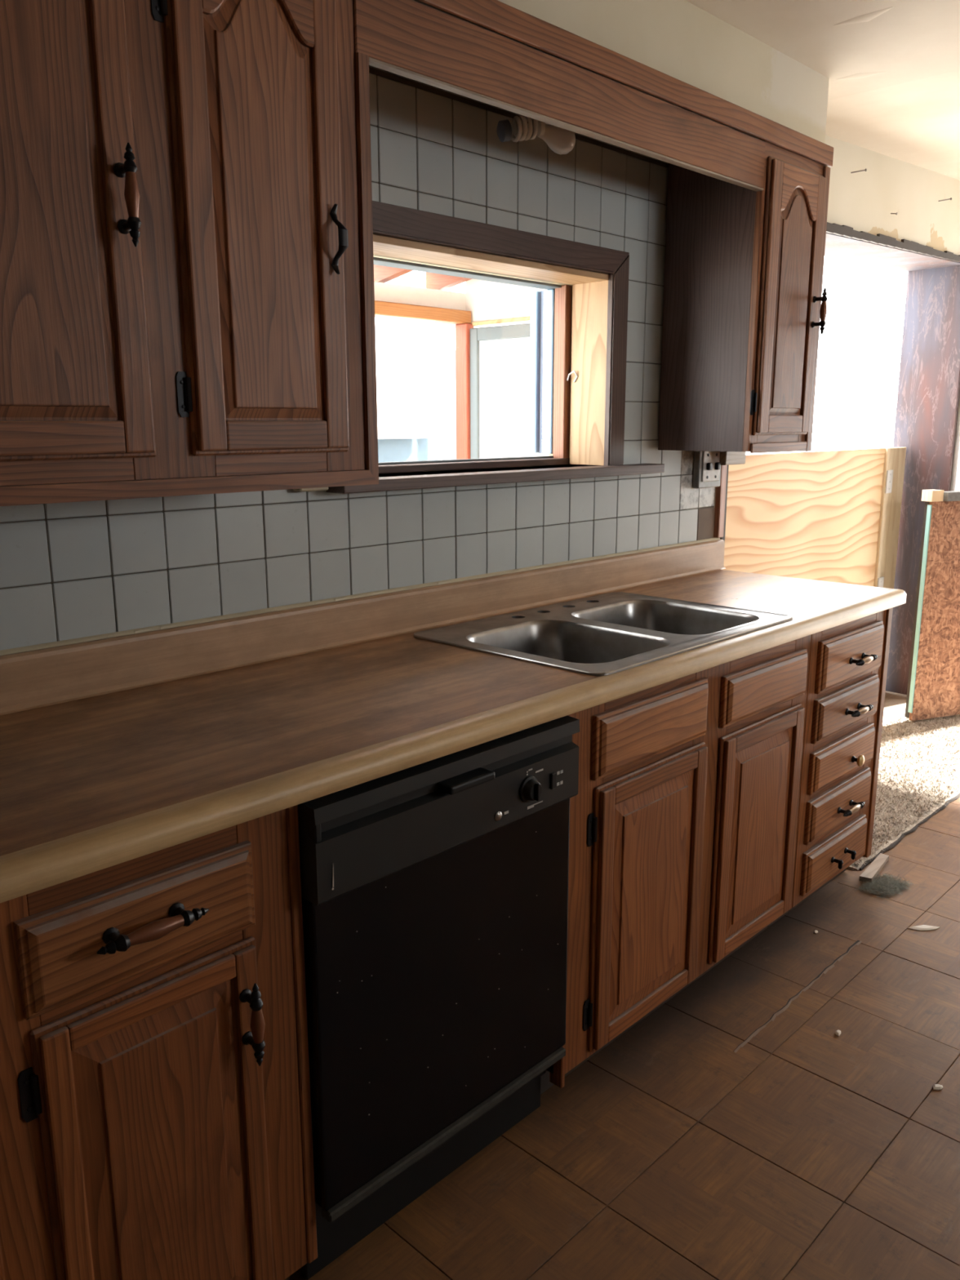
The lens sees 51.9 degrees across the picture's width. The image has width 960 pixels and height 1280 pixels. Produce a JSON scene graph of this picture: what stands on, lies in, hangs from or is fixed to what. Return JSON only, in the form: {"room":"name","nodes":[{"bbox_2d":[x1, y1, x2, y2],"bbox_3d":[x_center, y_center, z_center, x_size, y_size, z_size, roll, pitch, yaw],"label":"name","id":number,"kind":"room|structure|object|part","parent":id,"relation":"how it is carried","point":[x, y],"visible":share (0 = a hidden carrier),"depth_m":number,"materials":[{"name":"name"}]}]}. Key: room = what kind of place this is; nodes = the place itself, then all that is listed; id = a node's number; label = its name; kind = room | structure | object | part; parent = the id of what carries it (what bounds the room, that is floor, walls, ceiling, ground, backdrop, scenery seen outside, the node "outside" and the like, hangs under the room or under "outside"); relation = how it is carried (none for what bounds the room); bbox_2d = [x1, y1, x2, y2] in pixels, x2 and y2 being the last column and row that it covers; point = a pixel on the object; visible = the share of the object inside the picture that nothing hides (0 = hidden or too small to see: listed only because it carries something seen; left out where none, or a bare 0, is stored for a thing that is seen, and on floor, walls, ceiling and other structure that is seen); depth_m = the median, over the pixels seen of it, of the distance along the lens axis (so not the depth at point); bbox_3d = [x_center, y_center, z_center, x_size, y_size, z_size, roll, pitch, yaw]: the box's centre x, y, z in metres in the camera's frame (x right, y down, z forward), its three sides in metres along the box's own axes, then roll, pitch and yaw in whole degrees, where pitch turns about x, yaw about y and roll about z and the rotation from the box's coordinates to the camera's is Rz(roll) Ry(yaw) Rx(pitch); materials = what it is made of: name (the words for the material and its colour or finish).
{"room":"damaged room","nodes":[
{"label":"damaged room","id":0,"kind":"room"},
{"bbox_2d":[0,65,959,650],"bbox_3d":[0.245,-0.527,2.891,0.286,2.550,8.050,12,17,43],"label":"wall","id":1,"kind":"structure","parent":0,"point":[68,570],"depth_m":2.29,"materials":[{"name":"white tile"}]},
{"bbox_2d":[0,0,378,506],"bbox_3d":[-0.562,-0.670,1.519,0.361,0.877,0.817,12,17,43],"label":"upper cabinet","id":2,"kind":"object","parent":1,"relation":"attached to","point":[187,293],"visible":1,"depth_m":1.47,"materials":[{"name":"brown wood"}]},
{"bbox_3d":[-0.593,-0.281,1.373,0.010,0.047,0.206,12,17,43],"label":"rail","id":3,"kind":"part","parent":2,"relation":"part of","materials":[{"name":"brown wood"}]},
{"bbox_3d":[-0.606,-0.261,1.400,0.019,0.077,0.232,12,17,43],"label":"rail","id":4,"kind":"part","parent":2,"relation":"part of","materials":[{"name":"brown wood"}]},
{"bbox_3d":[-0.598,-0.623,1.302,0.020,0.760,0.314,12,17,43],"label":"door","id":5,"kind":"part","parent":2,"relation":"part of","materials":[{"name":"brown wood"}]},
{"bbox_3d":[-0.488,-0.617,1.373,0.041,0.134,0.021,12,17,43],"label":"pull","id":6,"kind":"part","parent":2,"relation":"part of","materials":[{"name":"black metal"}]},
{"bbox_3d":[-0.479,-0.238,1.533,0.027,0.028,0.817,12,17,43],"label":"trim","id":7,"kind":"part","parent":2,"relation":"part of","materials":[{"name":"brown wood"}]},
{"bbox_3d":[-0.339,-0.681,1.563,0.020,0.760,0.306,12,17,43],"label":"door","id":8,"kind":"part","parent":2,"relation":"part of","materials":[{"name":"brown wood"}]},
{"bbox_3d":[-0.336,-0.987,1.492,0.010,0.119,0.198,12,17,43],"label":"rail","id":9,"kind":"part","parent":2,"relation":"part of","materials":[{"name":"brown wood"}]},
{"bbox_3d":[-0.352,-0.318,1.657,0.019,0.077,0.222,12,17,43],"label":"rail","id":10,"kind":"part","parent":2,"relation":"part of","materials":[{"name":"brown wood"}]},
{"bbox_3d":[-0.334,-0.339,1.634,0.010,0.047,0.198,12,17,43],"label":"rail","id":11,"kind":"part","parent":2,"relation":"part of","materials":[{"name":"brown wood"}]},
{"bbox_3d":[-0.234,-0.665,1.638,0.032,0.110,0.020,12,17,43],"label":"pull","id":12,"kind":"part","parent":2,"relation":"part of","materials":[{"name":"black metal"}]},
{"bbox_3d":[-0.204,-0.635,1.738,0.027,0.713,0.024,12,17,43],"label":"trim","id":13,"kind":"part","parent":2,"relation":"part of","materials":[{"name":"brown wood"}]},
{"bbox_2d":[352,0,833,191],"bbox_3d":[0.021,-1.156,2.066,0.311,0.172,2.547,12,17,43],"label":"valance","id":14,"kind":"object","parent":2,"relation":"attached to","point":[496,53],"visible":0.91,"depth_m":2.01,"materials":[{"name":"brown wood"}]},
{"bbox_2d":[496,115,575,154],"bbox_3d":[0.132,-1.178,2.258,0.200,0.106,0.089,-5,13,-20],"label":"light fixture","id":15,"kind":"object","parent":14,"relation":"attached to","point":[560,140],"visible":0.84,"depth_m":2.25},
{"bbox_3d":[0.093,-1.162,2.240,0.113,0.065,0.053,-4,13,-19],"label":"spiral bulb","id":16,"kind":"part","parent":15,"relation":"part of","materials":[{"name":"white glass"}]},
{"bbox_3d":[0.179,-1.163,2.290,0.065,0.062,0.093,12,17,43],"label":"round bulb","id":17,"kind":"part","parent":15,"relation":"part of","materials":[{"name":"white glass"}]},
{"bbox_2d":[293,487,328,492],"bbox_3d":[-0.354,-0.322,2.068,0.029,0.019,0.074,12,17,43],"label":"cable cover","id":18,"kind":"object","parent":1,"relation":"attached to","point":[316,488],"visible":0.42,"depth_m":2.05,"materials":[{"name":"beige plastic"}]},
{"bbox_2d":[326,200,664,493],"bbox_3d":[0.013,-0.718,2.541,0.324,0.602,1.195,12,17,43],"label":"window","id":19,"kind":"structure","parent":1,"relation":"in","point":[597,340],"depth_m":2.71,"materials":[{"name":"brown wood"}]},
{"bbox_3d":[-0.057,-0.463,2.618,0.070,0.018,0.857,12,17,43],"label":"frame","id":20,"kind":"part","parent":19,"relation":"part of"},
{"bbox_3d":[0.061,-0.427,2.558,0.192,0.026,1.195,12,17,43],"label":"sill","id":21,"kind":"part","parent":19,"relation":"part of","materials":[{"name":"brown wood"}]},
{"bbox_3d":[0.060,-0.959,2.377,0.019,0.062,0.997,12,17,43],"label":"casing","id":22,"kind":"part","parent":19,"relation":"part of","materials":[{"name":"brown wood"}]},
{"bbox_3d":[0.166,-0.785,2.908,0.026,0.461,0.032,12,17,43],"label":"storm frame","id":23,"kind":"part","parent":19,"relation":"part of","materials":[{"name":"white metal"}]},
{"bbox_3d":[0.188,-0.782,2.896,0.018,0.461,0.018,12,17,43],"label":"storm frame","id":24,"kind":"part","parent":19,"relation":"part of","materials":[{"name":"white metal"}]},
{"bbox_3d":[0.205,-0.777,2.875,0.034,0.461,0.026,12,17,43],"label":"storm frame","id":25,"kind":"part","parent":19,"relation":"part of","materials":[{"name":"white metal"}]},
{"bbox_3d":[0.382,-0.780,2.757,0.019,0.576,0.072,12,17,43],"label":"casing","id":26,"kind":"part","parent":19,"relation":"part of","materials":[{"name":"brown wood"}]},
{"bbox_2d":[692,450,720,488],"bbox_3d":[0.736,-0.550,3.166,0.039,0.122,0.134,12,17,43],"label":"switch plate","id":27,"kind":"object","parent":1,"relation":"attached to","point":[707,465],"visible":0.93,"depth_m":3.14,"materials":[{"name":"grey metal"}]},
{"bbox_3d":[0.741,-0.558,3.162,0.003,0.098,0.102,12,17,43],"label":"plate","id":28,"kind":"part","parent":27,"relation":"part of","materials":[{"name":"silver metal"}]},
{"bbox_2d":[657,137,830,453],"bbox_3d":[0.791,-0.985,2.884,0.360,0.855,0.374,12,17,43],"label":"upper cabinet","id":29,"kind":"object","parent":1,"relation":"attached to","point":[744,311],"visible":0.98,"depth_m":2.78,"materials":[{"name":"brown wood"}]},
{"bbox_2d":[719,451,746,465],"bbox_3d":[0.821,-0.599,3.229,0.038,0.050,0.128,12,17,43],"label":"wood block","id":30,"kind":"object","parent":29,"relation":"attached to","point":[726,458],"visible":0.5,"depth_m":3.20,"materials":[{"name":"brown wood"}]},
{"bbox_3d":[0.863,-0.592,2.884,0.019,0.075,0.250,12,17,43],"label":"rail","id":31,"kind":"part","parent":29,"relation":"part of","materials":[{"name":"brown wood"}]},
{"bbox_3d":[0.882,-0.626,2.860,0.010,0.049,0.206,12,17,43],"label":"rail","id":32,"kind":"part","parent":29,"relation":"part of","materials":[{"name":"brown wood"}]},
{"bbox_3d":[0.877,-0.949,2.792,0.020,0.723,0.318,12,17,43],"label":"door","id":33,"kind":"part","parent":29,"relation":"part of","materials":[{"name":"brown wood"}]},
{"bbox_3d":[0.869,-1.335,2.728,0.019,0.104,0.366,12,17,43],"label":"rail","id":34,"kind":"part","parent":29,"relation":"part of","materials":[{"name":"brown wood"}]},
{"bbox_3d":[0.880,-1.236,2.725,0.010,0.121,0.206,12,17,43],"label":"rail","id":35,"kind":"part","parent":29,"relation":"part of","materials":[{"name":"brown wood"}]},
{"bbox_3d":[0.986,-0.952,2.861,0.040,0.130,0.020,12,17,43],"label":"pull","id":36,"kind":"part","parent":29,"relation":"part of","materials":[{"name":"black metal"}]},
{"bbox_2d":[713,222,959,721],"bbox_3d":[1.438,-0.581,4.135,0.295,2.119,2.159,12,17,43],"label":"door frame","id":37,"kind":"structure","parent":1,"relation":"in","point":[928,395],"depth_m":4.76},
{"bbox_2d":[722,447,906,588],"bbox_3d":[1.386,-0.178,4.290,0.049,1.260,2.020,12,17,43],"label":"plywood board","id":38,"kind":"object","parent":37,"relation":"attached to","point":[831,516],"visible":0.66,"depth_m":4.29,"materials":[{"name":"brown wood"}]},
{"bbox_2d":[850,168,866,173],"bbox_3d":[1.386,-1.717,3.615,0.058,0.017,0.010,-1,12,-5],"label":"nail","id":39,"kind":"object","parent":1,"relation":"attached to","point":[865,170],"visible":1,"depth_m":3.61,"materials":[{"name":"grey metal"}]},
{"bbox_2d":[950,396,959,491],"bbox_3d":[2.616,-1.254,5.026,0.026,0.960,0.930,12,17,43],"label":"window","id":40,"kind":"structure","parent":1,"relation":"in","point":[956,464],"depth_m":4.77,"materials":[{"name":"white paint"}]},
{"bbox_2d":[288,796,959,1279],"bbox_3d":[1.603,1.034,1.893,3.915,0.083,8.050,12,17,43],"label":"floor","id":41,"kind":"structure","parent":0,"point":[731,1132],"depth_m":1.96,"materials":[{"name":"tile"}]},
{"bbox_2d":[0,804,317,1279],"bbox_3d":[-0.792,0.677,1.346,0.670,0.863,0.964,12,17,43],"label":"base cabinet","id":42,"kind":"object","parent":41,"relation":"on","point":[156,1117],"visible":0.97,"depth_m":1.29,"materials":[{"name":"brown wood"}]},
{"bbox_3d":[-0.734,0.793,1.016,0.020,0.580,0.475,12,17,43],"label":"door","id":43,"kind":"part","parent":42,"relation":"part of","materials":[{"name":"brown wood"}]},
{"bbox_3d":[-0.435,0.284,1.251,0.019,0.056,0.280,12,17,43],"label":"rail","id":44,"kind":"part","parent":42,"relation":"part of","materials":[{"name":"brown wood"}]},
{"bbox_3d":[-0.421,0.361,1.252,0.022,0.123,0.313,12,17,43],"label":"drawer","id":45,"kind":"part","parent":42,"relation":"part of","materials":[{"name":"brown wood"}]},
{"bbox_3d":[-0.434,0.425,1.282,0.019,0.040,0.280,12,17,43],"label":"rail","id":46,"kind":"part","parent":42,"relation":"part of","materials":[{"name":"brown wood"}]},
{"bbox_3d":[-0.420,0.723,1.334,0.020,0.580,0.310,12,17,43],"label":"door","id":47,"kind":"part","parent":42,"relation":"part of","materials":[{"name":"brown wood"}]},
{"bbox_3d":[-0.416,0.463,1.273,0.010,0.033,0.230,12,17,43],"label":"rail","id":48,"kind":"part","parent":42,"relation":"part of","materials":[{"name":"brown wood"}]},
{"bbox_3d":[-0.406,0.356,1.221,0.040,0.023,0.148,12,17,43],"label":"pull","id":49,"kind":"part","parent":42,"relation":"part of","materials":[{"name":"brown wood"}]},
{"bbox_3d":[-0.312,0.527,1.361,0.038,0.126,0.020,12,17,43],"label":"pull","id":50,"kind":"part","parent":42,"relation":"part of","materials":[{"name":"black metal"}]},
{"bbox_2d":[0,537,906,902],"bbox_3d":[-0.058,0.017,1.996,0.649,0.142,3.142,12,17,43],"label":"countertop","id":51,"kind":"structure","parent":42,"relation":"on","point":[116,748],"depth_m":1.73,"materials":[{"name":"laminate"}]},
{"bbox_2d":[413,591,792,675],"bbox_3d":[0.313,0.050,2.384,0.552,0.176,0.808,12,17,43],"label":"double sink","id":52,"kind":"object","parent":51,"relation":"in","point":[615,632],"visible":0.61,"depth_m":2.40,"materials":[{"name":"silver metal"}]},
{"bbox_3d":[0.195,0.084,2.230,0.398,0.174,0.326,12,17,43],"label":"bowl","id":53,"kind":"part","parent":52,"relation":"part of","materials":[{"name":"silver metal"}]},
{"bbox_3d":[0.464,0.024,2.501,0.398,0.174,0.338,12,17,43],"label":"bowl","id":54,"kind":"part","parent":52,"relation":"part of","materials":[{"name":"silver metal"}]},
{"bbox_2d":[297,715,579,1279],"bbox_3d":[-0.242,0.559,1.889,0.656,0.852,0.596,12,17,43],"label":"dishwasher","id":55,"kind":"object","parent":41,"relation":"on","point":[434,893],"visible":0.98,"depth_m":1.64,"materials":[{"name":"black plastic"}]},
{"bbox_3d":[-0.086,0.931,1.818,0.017,0.156,0.590,12,17,43],"label":"kick plate","id":56,"kind":"part","parent":55,"relation":"part of","materials":[{"name":"black plastic"}]},
{"bbox_2d":[315,1069,546,1236],"bbox_3d":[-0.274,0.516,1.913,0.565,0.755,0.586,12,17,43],"label":"kick plate","id":57,"kind":"object","parent":55,"relation":"in","point":[322,1224],"depth_m":1.73,"materials":[{"name":"black plastic"}]},
{"bbox_3d":[-0.053,0.588,1.709,0.049,0.525,0.592,12,17,43],"label":"door","id":58,"kind":"part","parent":55,"relation":"part of","materials":[{"name":"black metal"}]},
{"bbox_3d":[-0.048,0.257,1.630,0.066,0.151,0.596,12,17,43],"label":"control panel","id":59,"kind":"part","parent":55,"relation":"part of","materials":[{"name":"black plastic"}]},
{"bbox_3d":[-0.022,0.229,1.605,0.036,0.014,0.102,12,17,43],"label":"latch handle","id":60,"kind":"part","parent":55,"relation":"part of","materials":[{"name":"black plastic"}]},
{"bbox_2d":[504,768,563,814],"bbox_3d":[0.096,0.259,1.735,0.001,0.073,0.156,12,17,43],"label":"print","id":61,"kind":"object","parent":55,"relation":"attached to","point":[517,781],"depth_m":1.72},
{"bbox_2d":[540,634,811,1094],"bbox_3d":[0.296,0.427,2.473,0.630,0.863,0.992,12,17,43],"label":"base cabinet","id":62,"kind":"object","parent":41,"relation":"on","point":[684,811],"visible":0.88,"depth_m":2.16,"materials":[{"name":"brown wood"}]},
{"bbox_3d":[0.368,0.544,2.128,0.020,0.584,0.396,12,17,43],"label":"door","id":63,"kind":"part","parent":62,"relation":"part of","materials":[{"name":"brown wood"}]},
{"bbox_3d":[0.350,0.246,2.074,0.019,0.080,0.328,12,17,43],"label":"rail","id":64,"kind":"part","parent":62,"relation":"part of","materials":[{"name":"brown wood"}]},
{"bbox_3d":[0.372,0.804,2.182,0.010,0.039,0.304,12,17,43],"label":"rail","id":65,"kind":"part","parent":62,"relation":"part of","materials":[{"name":"brown wood"}]},
{"bbox_3d":[0.350,0.103,2.042,0.019,0.045,0.328,12,17,43],"label":"rail","id":66,"kind":"part","parent":62,"relation":"part of","materials":[{"name":"brown wood"}]},
{"bbox_3d":[0.363,0.179,2.042,0.022,0.130,0.398,12,17,43],"label":"drawer","id":67,"kind":"part","parent":62,"relation":"part of","materials":[{"name":"brown wood"}]},
{"bbox_3d":[0.371,0.285,2.068,0.010,0.039,0.304,12,17,43],"label":"rail","id":68,"kind":"part","parent":62,"relation":"part of","materials":[{"name":"brown wood"}]},
{"bbox_3d":[0.676,0.747,2.528,0.019,0.046,0.318,12,17,43],"label":"rail","id":69,"kind":"part","parent":62,"relation":"part of","materials":[{"name":"brown wood"}]},
{"bbox_3d":[0.696,0.729,2.509,0.010,0.039,0.300,12,17,43],"label":"rail","id":70,"kind":"part","parent":62,"relation":"part of","materials":[{"name":"brown wood"}]},
{"bbox_3d":[0.692,0.474,2.456,0.020,0.574,0.392,12,17,43],"label":"door","id":71,"kind":"part","parent":62,"relation":"part of","materials":[{"name":"brown wood"}]},
{"bbox_3d":[0.675,0.173,2.401,0.019,0.080,0.318,12,17,43],"label":"rail","id":72,"kind":"part","parent":62,"relation":"part of","materials":[{"name":"brown wood"}]},
{"bbox_3d":[0.674,0.030,2.370,0.019,0.045,0.318,12,17,43],"label":"rail","id":73,"kind":"part","parent":62,"relation":"part of","materials":[{"name":"brown wood"}]},
{"bbox_3d":[0.692,0.112,2.376,0.022,0.120,0.396,12,17,43],"label":"drawer","id":74,"kind":"part","parent":62,"relation":"part of","materials":[{"name":"brown wood"}]},
{"bbox_3d":[0.695,0.221,2.397,0.010,0.039,0.300,12,17,43],"label":"rail","id":75,"kind":"part","parent":62,"relation":"part of","materials":[{"name":"brown wood"}]},
{"bbox_2d":[767,607,893,927],"bbox_3d":[0.831,0.313,2.987,0.668,0.863,0.503,12,17,43],"label":"base cabinet","id":76,"kind":"object","parent":41,"relation":"on","point":[848,663],"visible":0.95,"depth_m":2.73,"materials":[{"name":"brown wood"}]},
{"bbox_3d":[1.007,0.677,2.863,0.019,0.038,0.345,12,17,43],"label":"rail","id":77,"kind":"part","parent":76,"relation":"part of","materials":[{"name":"brown wood"}]},
{"bbox_3d":[1.007,0.538,2.833,0.019,0.054,0.345,12,17,43],"label":"rail","id":78,"kind":"part","parent":76,"relation":"part of","materials":[{"name":"brown wood"}]},
{"bbox_3d":[1.023,0.614,2.836,0.022,0.124,0.386,12,17,43],"label":"drawer","id":79,"kind":"part","parent":76,"relation":"part of","materials":[{"name":"brown wood"}]},
{"bbox_3d":[1.007,0.395,2.801,0.019,0.049,0.345,12,17,43],"label":"rail","id":80,"kind":"part","parent":76,"relation":"part of","materials":[{"name":"brown wood"}]},
{"bbox_3d":[1.008,0.629,2.784,0.032,0.029,0.018,12,17,43],"label":"pull post","id":81,"kind":"part","parent":76,"relation":"part of","materials":[{"name":"black metal"}]},
{"bbox_3d":[1.023,0.468,2.804,0.022,0.123,0.386,12,17,43],"label":"drawer","id":82,"kind":"part","parent":76,"relation":"part of","materials":[{"name":"brown wood"}]},
{"bbox_3d":[1.006,0.258,2.771,0.019,0.056,0.345,12,17,43],"label":"rail","id":83,"kind":"part","parent":76,"relation":"part of","materials":[{"name":"brown wood"}]},
{"bbox_3d":[1.022,0.331,2.773,0.022,0.116,0.386,12,17,43],"label":"drawer","id":84,"kind":"part","parent":76,"relation":"part of","materials":[{"name":"brown wood"}]},
{"bbox_3d":[1.006,0.118,2.740,0.019,0.046,0.345,12,17,43],"label":"rail","id":85,"kind":"part","parent":76,"relation":"part of","materials":[{"name":"brown wood"}]},
{"bbox_3d":[1.022,0.188,2.742,0.022,0.120,0.386,12,17,43],"label":"drawer","id":86,"kind":"part","parent":76,"relation":"part of","materials":[{"name":"brown wood"}]},
{"bbox_3d":[1.006,-0.040,2.705,0.019,0.054,0.345,12,17,43],"label":"rail","id":87,"kind":"part","parent":76,"relation":"part of","materials":[{"name":"brown wood"}]},
{"bbox_3d":[1.022,0.044,2.710,0.022,0.140,0.386,12,17,43],"label":"drawer","id":88,"kind":"part","parent":76,"relation":"part of","materials":[{"name":"brown wood"}]},
{"bbox_3d":[1.068,0.616,2.844,0.032,0.029,0.018,12,17,43],"label":"pull post","id":89,"kind":"part","parent":76,"relation":"part of","materials":[{"name":"black metal"}]},
{"bbox_3d":[1.049,0.475,2.788,0.038,0.020,0.138,12,17,43],"label":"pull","id":90,"kind":"part","parent":76,"relation":"part of","materials":[{"name":"black metal"}]},
{"bbox_3d":[1.066,0.339,2.784,0.029,0.032,0.033,12,17,43],"label":"knob","id":91,"kind":"part","parent":76,"relation":"part of","materials":[{"name":"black metal"}]},
{"bbox_3d":[1.048,0.194,2.726,0.038,0.020,0.138,12,17,43],"label":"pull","id":92,"kind":"part","parent":76,"relation":"part of","materials":[{"name":"black metal"}]},
{"bbox_3d":[1.048,0.053,2.695,0.038,0.020,0.138,12,17,43],"label":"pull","id":93,"kind":"part","parent":76,"relation":"part of","materials":[{"name":"black metal"}]},
{"bbox_2d":[835,1030,840,1036],"bbox_3d":[0.828,0.907,2.282,0.013,0.005,0.021,12,17,43],"label":"chip","id":94,"kind":"object","parent":41,"relation":"on","point":[837,1033],"visible":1,"depth_m":2.28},
{"bbox_2d":[859,853,888,882],"bbox_3d":[1.247,0.718,3.111,0.035,0.015,0.211,9,16,37],"label":"wood strip","id":95,"kind":"object","parent":41,"relation":"on","point":[872,871],"visible":1,"depth_m":3.09,"materials":[{"name":"brown wood"}]},
{"bbox_2d":[855,871,915,899],"bbox_3d":[1.232,0.743,3.000,0.148,0.012,0.218,12,17,43],"label":"tuft","id":96,"kind":"object","parent":41,"relation":"on","point":[890,885],"visible":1,"depth_m":2.99,"materials":[{"name":"grey"}]},
{"bbox_2d":[846,711,959,871],"bbox_3d":[2.146,0.417,4.474,0.612,0.022,3.383,12,17,43],"label":"carpet","id":97,"kind":"object","parent":41,"relation":"on","point":[918,775],"visible":0.38,"depth_m":3.92,"materials":[{"name":"beige carpet"}]},
{"bbox_2d":[904,488,959,720],"bbox_3d":[2.363,-0.176,4.627,0.805,1.063,0.070,-5,13,-20],"label":"half wall","id":98,"kind":"structure","parent":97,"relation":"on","point":[933,691],"depth_m":4.52,"materials":[{"name":"brown wood"}]},
{"bbox_3d":[2.400,-0.669,4.533,0.725,0.039,0.070,-5,13,-20],"label":"rail","id":99,"kind":"part","parent":98,"relation":"part of","materials":[{"name":"white wood"}]},
{"bbox_2d":[906,924,939,930],"bbox_3d":[1.239,0.802,2.754,0.091,0.005,0.028,-3,13,-13],"label":"chip","id":100,"kind":"object","parent":41,"relation":"on","point":[922,927],"visible":1,"depth_m":2.75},
{"bbox_2d":[933,1084,942,1090],"bbox_3d":[0.971,0.948,2.094,0.021,0.005,0.018,3,13,13],"label":"chip","id":101,"kind":"object","parent":41,"relation":"on","point":[936,1086],"visible":1,"depth_m":2.09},
{"bbox_2d":[497,0,829,142],"bbox_3d":[0.000,-1.335,2.038,0.298,0.195,2.565,12,17,43],"label":"wall","id":102,"kind":"structure","parent":0,"point":[678,39],"depth_m":2.36,"materials":[{"name":"paint"}]},
{"bbox_2d":[685,0,959,180],"bbox_3d":[1.572,-1.468,1.367,3.985,0.364,8.050,12,17,43],"label":"ceiling","id":103,"kind":"structure","parent":0,"point":[891,67],"depth_m":2.67,"materials":[{"name":"paint"}]},
{"label":"outside","id":104,"kind":"structure","parent":0,"visible":0},
{"bbox_3d":[-2.230,0.287,6.128,36.000,0.180,28.000,12,17,43],"label":"ground","id":105,"kind":"structure","parent":104,"visible":0},
{"bbox_2d":[377,348,456,462],"bbox_3d":[-0.750,-0.601,5.249,0.060,1.885,2.700,12,17,43],"label":"wall","id":106,"kind":"structure","parent":105,"relation":"on","point":[397,450],"depth_m":5.59,"materials":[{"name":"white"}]},
{"bbox_2d":[373,281,465,310],"bbox_3d":[-0.979,-0.458,4.125,0.100,2.090,2.760,12,17,43],"label":"wall","id":107,"kind":"structure","parent":105,"relation":"on","point":[387,292],"depth_m":4.54,"materials":[{"name":"white paint"}]},
{"bbox_2d":[373,264,413,283],"bbox_3d":[0.091,-1.691,3.921,1.650,0.400,0.045,12,17,43],"label":"rafter","id":108,"kind":"object","parent":107,"relation":"on","point":[384,274],"visible":0.02,"depth_m":4.41,"materials":[{"name":"orange wood"}]},
{"bbox_2d":[426,271,472,290],"bbox_3d":[0.348,-1.749,4.181,1.650,0.400,0.045,12,17,43],"label":"rafter","id":109,"kind":"object","parent":107,"relation":"on","point":[433,281],"visible":0.07,"depth_m":4.69,"materials":[{"name":"orange wood"}]},
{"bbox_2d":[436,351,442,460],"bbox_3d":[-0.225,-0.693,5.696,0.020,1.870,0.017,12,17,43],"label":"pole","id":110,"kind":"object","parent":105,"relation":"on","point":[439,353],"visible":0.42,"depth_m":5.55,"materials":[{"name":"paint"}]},
{"bbox_2d":[455,323,472,459],"bbox_3d":[-0.074,-0.559,4.957,0.080,1.965,0.047,12,17,43],"label":"porch post","id":111,"kind":"object","parent":105,"relation":"on","point":[462,331],"visible":0.42,"depth_m":4.79,"materials":[{"name":"orange wood"}]},
{"bbox_2d":[374,300,471,324],"bbox_3d":[-0.990,-1.349,3.845,0.100,0.058,2.630,12,17,43],"label":"beam","id":112,"kind":"structure","parent":111,"relation":"on","point":[384,309],"depth_m":4.51,"materials":[{"name":"orange wood"}]},
{"bbox_2d":[465,279,546,328],"bbox_3d":[0.399,-0.721,4.583,1.180,2.400,0.120,12,17,43],"label":"wall","id":113,"kind":"structure","parent":105,"relation":"on","point":[486,300],"depth_m":4.63,"materials":[{"name":"white paint"}]},
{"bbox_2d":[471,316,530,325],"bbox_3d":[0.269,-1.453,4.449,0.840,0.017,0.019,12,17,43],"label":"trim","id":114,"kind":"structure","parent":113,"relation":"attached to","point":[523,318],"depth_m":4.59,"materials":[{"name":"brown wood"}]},
{"bbox_2d":[470,323,548,458],"bbox_3d":[0.366,-0.471,4.561,1.122,1.922,0.035,12,17,43],"label":"window","id":115,"kind":"structure","parent":113,"relation":"in","point":[500,355],"depth_m":4.67,"materials":[{"name":"white paint"}]},
{"bbox_3d":[-0.018,-0.550,4.924,0.052,1.922,0.035,12,17,43],"label":"frame","id":116,"kind":"part","parent":115,"relation":"part of","materials":[{"name":"white metal"}]},
{"bbox_3d":[0.354,-1.383,4.370,0.990,0.060,0.035,12,17,43],"label":"frame","id":117,"kind":"part","parent":115,"relation":"part of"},
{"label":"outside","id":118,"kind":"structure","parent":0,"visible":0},
{"bbox_2d":[374,270,432,439],"bbox_3d":[-0.607,-1.546,5.091,0.020,1.002,0.972,12,17,43],"label":"window pane","id":119,"kind":"object","parent":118,"point":[403,348],"visible":0.24,"depth_m":5.31,"materials":[{"name":"paint"}]}
]}

